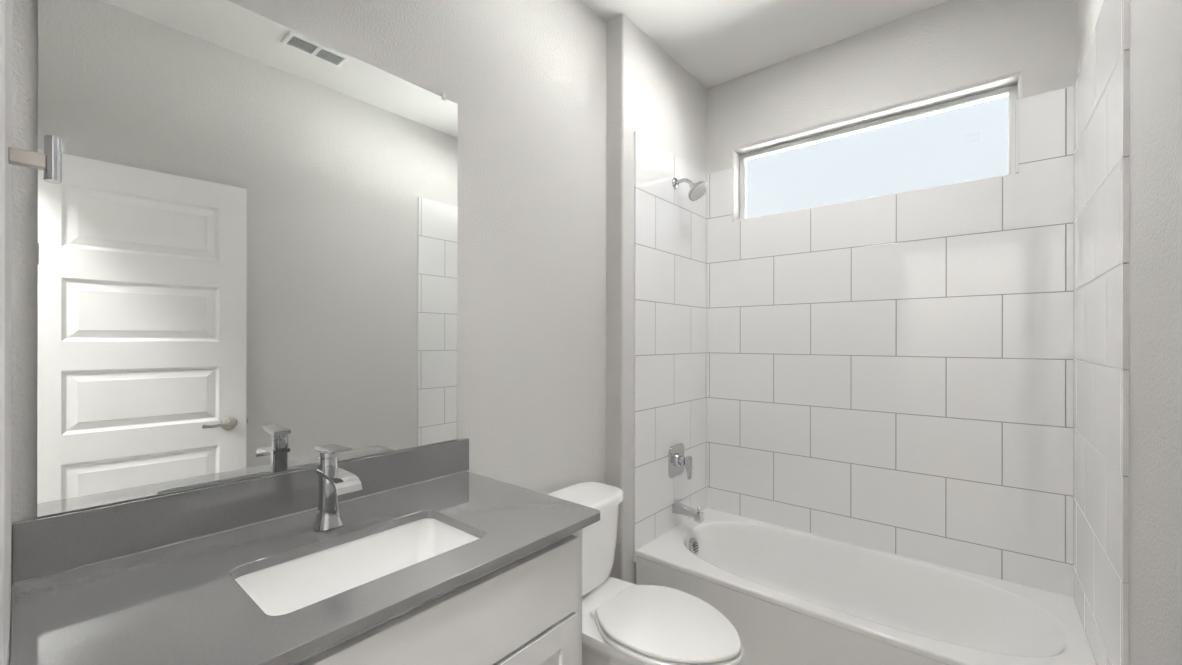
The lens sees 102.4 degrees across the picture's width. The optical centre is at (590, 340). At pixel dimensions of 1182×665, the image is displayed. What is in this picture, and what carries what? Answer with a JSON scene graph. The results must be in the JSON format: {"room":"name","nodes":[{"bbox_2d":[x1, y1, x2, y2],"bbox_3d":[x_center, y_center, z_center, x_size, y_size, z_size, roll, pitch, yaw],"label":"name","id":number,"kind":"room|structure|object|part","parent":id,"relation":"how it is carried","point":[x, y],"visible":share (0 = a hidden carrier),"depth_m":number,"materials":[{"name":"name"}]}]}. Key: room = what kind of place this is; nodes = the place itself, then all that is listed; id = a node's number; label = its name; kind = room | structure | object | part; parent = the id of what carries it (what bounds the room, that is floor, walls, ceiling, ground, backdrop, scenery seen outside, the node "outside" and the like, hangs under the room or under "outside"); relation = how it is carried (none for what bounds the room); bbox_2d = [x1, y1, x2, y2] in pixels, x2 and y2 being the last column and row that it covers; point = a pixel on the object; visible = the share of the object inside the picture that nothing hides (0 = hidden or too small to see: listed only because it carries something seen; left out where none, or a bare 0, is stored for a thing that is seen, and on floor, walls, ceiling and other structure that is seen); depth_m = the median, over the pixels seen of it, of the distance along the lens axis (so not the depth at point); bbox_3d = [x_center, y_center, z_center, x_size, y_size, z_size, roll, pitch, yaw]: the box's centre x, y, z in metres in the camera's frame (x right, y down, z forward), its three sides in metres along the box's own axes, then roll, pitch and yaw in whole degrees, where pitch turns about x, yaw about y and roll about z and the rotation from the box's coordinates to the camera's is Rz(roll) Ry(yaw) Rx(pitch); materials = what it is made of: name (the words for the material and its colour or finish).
{"room":"bathroom","nodes":[
{"label":"bathroom","id":0,"kind":"room"},
{"bbox_2d":[4,0,11,664],"bbox_3d":[-0.450,-0.070,0.289,1.575,2.743,0.115,0,0,40],"label":"wall","id":1,"kind":"structure","parent":0,"point":[8,3],"depth_m":0.56,"materials":[{"name":"grey paint"}]},
{"bbox_2d":[0,0,4,664],"bbox_3d":[-0.495,0.257,0.328,0.145,2.090,0.112,0,0,40],"label":"trim","id":2,"kind":"structure","parent":1,"relation":"attached to","point":[2,2],"depth_m":0.35,"materials":[{"name":"white paint"}]},
{"bbox_2d":[8,135,61,183],"bbox_3d":[-0.637,-0.211,0.545,0.022,0.051,0.040,0,0,40],"label":"robe hook","id":3,"kind":"object","parent":1,"relation":"attached to","point":[50,161],"visible":1,"depth_m":0.55,"materials":[{"name":"silver metal"}]},
{"bbox_3d":[-0.641,-0.207,0.540,0.016,0.016,0.028,0,0,40],"label":"arm","id":4,"kind":"part","parent":3,"relation":"part of","materials":[{"name":"silver metal"}]},
{"bbox_2d":[11,0,606,602],"bbox_3d":[-0.246,-0.070,1.846,0.100,2.743,2.773,0,0,40],"label":"wall","id":5,"kind":"structure","parent":0,"point":[527,79],"depth_m":1.70,"materials":[{"name":"grey paint"}]},
{"bbox_2d":[12,438,468,583],"bbox_3d":[-0.709,0.371,1.194,0.020,0.103,0.949,0,0,40],"label":"backsplash","id":6,"kind":"structure","parent":5,"relation":"attached to","point":[45,545],"depth_m":1.01,"materials":[{"name":"grey stone"}]},
{"bbox_2d":[37,0,457,516],"bbox_3d":[-0.714,-0.231,1.194,0.010,1.096,0.883,0,0,40],"label":"mirror","id":7,"kind":"object","parent":5,"relation":"attached to","point":[248,236],"visible":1,"depth_m":1.07,"materials":[{"name":"clear glass"}]},
{"bbox_2d":[606,14,706,584],"bbox_3d":[0.367,-0.069,2.428,0.102,2.743,0.814,0,0,40],"label":"wall","id":8,"kind":"structure","parent":0,"point":[656,236],"depth_m":2.26,"materials":[{"name":"white tile"}]},
{"bbox_2d":[668,443,691,479],"bbox_3d":[0.468,0.614,2.406,0.083,0.162,0.156,0,0,40],"label":"shower valve","id":9,"kind":"object","parent":8,"relation":"attached to","point":[677,460],"visible":1,"depth_m":2.39,"materials":[{"name":"silver metal"}]},
{"bbox_3d":[0.490,0.639,2.389,0.027,0.112,0.047,0,0,40],"label":"lever handle","id":10,"kind":"part","parent":9,"relation":"part of","materials":[{"name":"silver metal"}]},
{"bbox_2d":[672,502,703,522],"bbox_3d":[0.486,0.854,2.372,0.154,0.071,0.053,0,0,40],"label":"tub spout","id":11,"kind":"object","parent":8,"relation":"attached to","point":[677,508],"visible":1,"depth_m":2.35,"materials":[{"name":"silver metal"}]},
{"bbox_2d":[672,178,706,200],"bbox_3d":[0.493,-0.765,2.365,0.170,0.133,0.108,0,0,40],"label":"shower","id":12,"kind":"object","parent":8,"relation":"attached to","point":[697,190],"visible":1,"depth_m":2.34,"materials":[{"name":"silver metal"}]},
{"bbox_3d":[0.470,-0.792,2.388,0.104,0.052,0.019,0,0,40],"label":"arm","id":13,"kind":"part","parent":12,"relation":"part of","materials":[{"name":"silver metal"}]},
{"bbox_2d":[581,0,948,88],"bbox_3d":[-0.100,-1.481,0.702,1.783,0.080,4.350,0,0,40],"label":"ceiling","id":14,"kind":"structure","parent":0,"point":[717,42],"depth_m":2.16,"materials":[{"name":"white paint"}]},
{"bbox_2d":[706,0,1077,596],"bbox_3d":[1.235,-0.068,2.315,1.583,2.743,0.140,0,0,40],"label":"wall","id":15,"kind":"structure","parent":0,"point":[894,374],"depth_m":2.09,"materials":[{"name":"white tile"}]},
{"bbox_2d":[733,85,1018,221],"bbox_3d":[1.269,-0.851,2.284,1.168,0.394,0.135,0,0,40],"label":"window","id":16,"kind":"structure","parent":15,"relation":"in","point":[1011,91],"depth_m":2.18,"materials":[{"name":"white plastic"}]},
{"bbox_3d":[1.260,-0.657,2.274,1.168,0.008,0.087,0,0,40],"label":"tile sill","id":17,"kind":"part","parent":16,"relation":"part of","materials":[{"name":"white tile"}]},
{"bbox_2d":[1073,0,1181,664],"bbox_3d":[0.542,-0.069,0.168,0.111,2.743,4.350,0,0,40],"label":"wall","id":18,"kind":"structure","parent":0,"point":[1127,389],"depth_m":1.13,"materials":[{"name":"white tile"}]},
{"bbox_3d":[-0.117,1.332,0.687,1.783,0.060,4.310,0,0,40],"label":"floor","id":19,"kind":"structure","parent":0,"visible":0},
{"bbox_2d":[290,529,581,664],"bbox_3d":[-0.513,0.873,1.005,0.564,0.858,0.907,0,0,40],"label":"vanity cabinet","id":20,"kind":"object","parent":19,"relation":"on","point":[526,610],"visible":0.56,"depth_m":0.95,"materials":[{"name":"grey paint"}]},
{"bbox_2d":[10,438,599,664],"bbox_3d":[-0.491,0.382,1.014,0.585,0.124,0.949,0,0,40],"label":"countertop","id":21,"kind":"structure","parent":20,"relation":"on","point":[147,580],"depth_m":0.89,"materials":[{"name":"grey stone"}]},
{"bbox_2d":[314,444,362,530],"bbox_3d":[-0.566,0.330,1.056,0.138,0.187,0.054,0,0,40],"label":"faucet","id":22,"kind":"object","parent":21,"relation":"on","point":[334,481],"visible":1,"depth_m":1.06,"materials":[{"name":"silver metal"}]},
{"bbox_3d":[-0.578,0.244,1.066,0.102,0.016,0.041,0,0,40],"label":"lever handle","id":23,"kind":"part","parent":22,"relation":"part of","materials":[{"name":"silver metal"}]},
{"bbox_3d":[-0.562,0.310,1.053,0.128,0.034,0.052,0,0,40],"label":"spout","id":24,"kind":"part","parent":22,"relation":"part of","materials":[{"name":"silver metal"}]},
{"bbox_2d":[235,518,479,615],"bbox_3d":[-0.447,0.519,0.960,0.300,0.149,0.472,0,0,40],"label":"sink","id":25,"kind":"object","parent":21,"relation":"in","point":[295,584],"visible":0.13,"depth_m":1.04,"materials":[{"name":"white ceramic"}]},
{"bbox_3d":[-0.171,0.916,0.991,0.019,0.521,0.415,0,0,40],"label":"cabinet door","id":26,"kind":"part","parent":20,"relation":"part of","materials":[{"name":"grey paint"}]},
{"bbox_3d":[-0.174,0.916,0.994,0.008,0.407,0.301,0,0,40],"label":"door panel","id":27,"kind":"part","parent":20,"relation":"part of","materials":[{"name":"grey paint"}]},
{"bbox_2d":[547,482,742,664],"bbox_3d":[0.137,0.940,1.594,0.756,0.724,0.440,0,0,40],"label":"toilet","id":28,"kind":"object","parent":19,"relation":"on","point":[624,622],"visible":0.79,"depth_m":1.53,"materials":[{"name":"white ceramic"}]},
{"bbox_3d":[-0.063,0.600,1.760,0.235,0.043,0.440,0,0,40],"label":"tank lid","id":29,"kind":"part","parent":28,"relation":"part of","materials":[{"name":"white ceramic"}]},
{"bbox_3d":[-0.064,0.770,1.760,0.208,0.296,0.412,0,0,40],"label":"tank","id":30,"kind":"part","parent":28,"relation":"part of","materials":[{"name":"white ceramic"}]},
{"bbox_3d":[0.138,1.111,1.593,0.710,0.382,0.360,0,0,40],"label":"bowl","id":31,"kind":"part","parent":28,"relation":"part of","materials":[{"name":"white ceramic"}]},
{"bbox_3d":[0.251,0.887,1.499,0.447,0.017,0.364,0,0,40],"label":"seat lid","id":32,"kind":"part","parent":28,"relation":"part of","materials":[{"name":"white plastic"}]},
{"bbox_3d":[0.252,0.909,1.498,0.456,0.016,0.372,0,0,40],"label":"seat","id":33,"kind":"part","parent":28,"relation":"part of","materials":[{"name":"white plastic"}]},
{"bbox_2d":[636,508,1095,664],"bbox_3d":[0.995,1.127,1.956,1.469,0.354,0.715,0,0,40],"label":"bathtub","id":34,"kind":"object","parent":19,"relation":"on","point":[790,596],"visible":0.98,"depth_m":1.90,"materials":[{"name":"white ceramic"}]},
{"bbox_3d":[0.508,1.017,2.342,0.014,0.086,0.086,-18,-11,38],"label":"overflow plate","id":35,"kind":"part","parent":34,"relation":"part of","materials":[{"name":"silver metal"}]}
]}

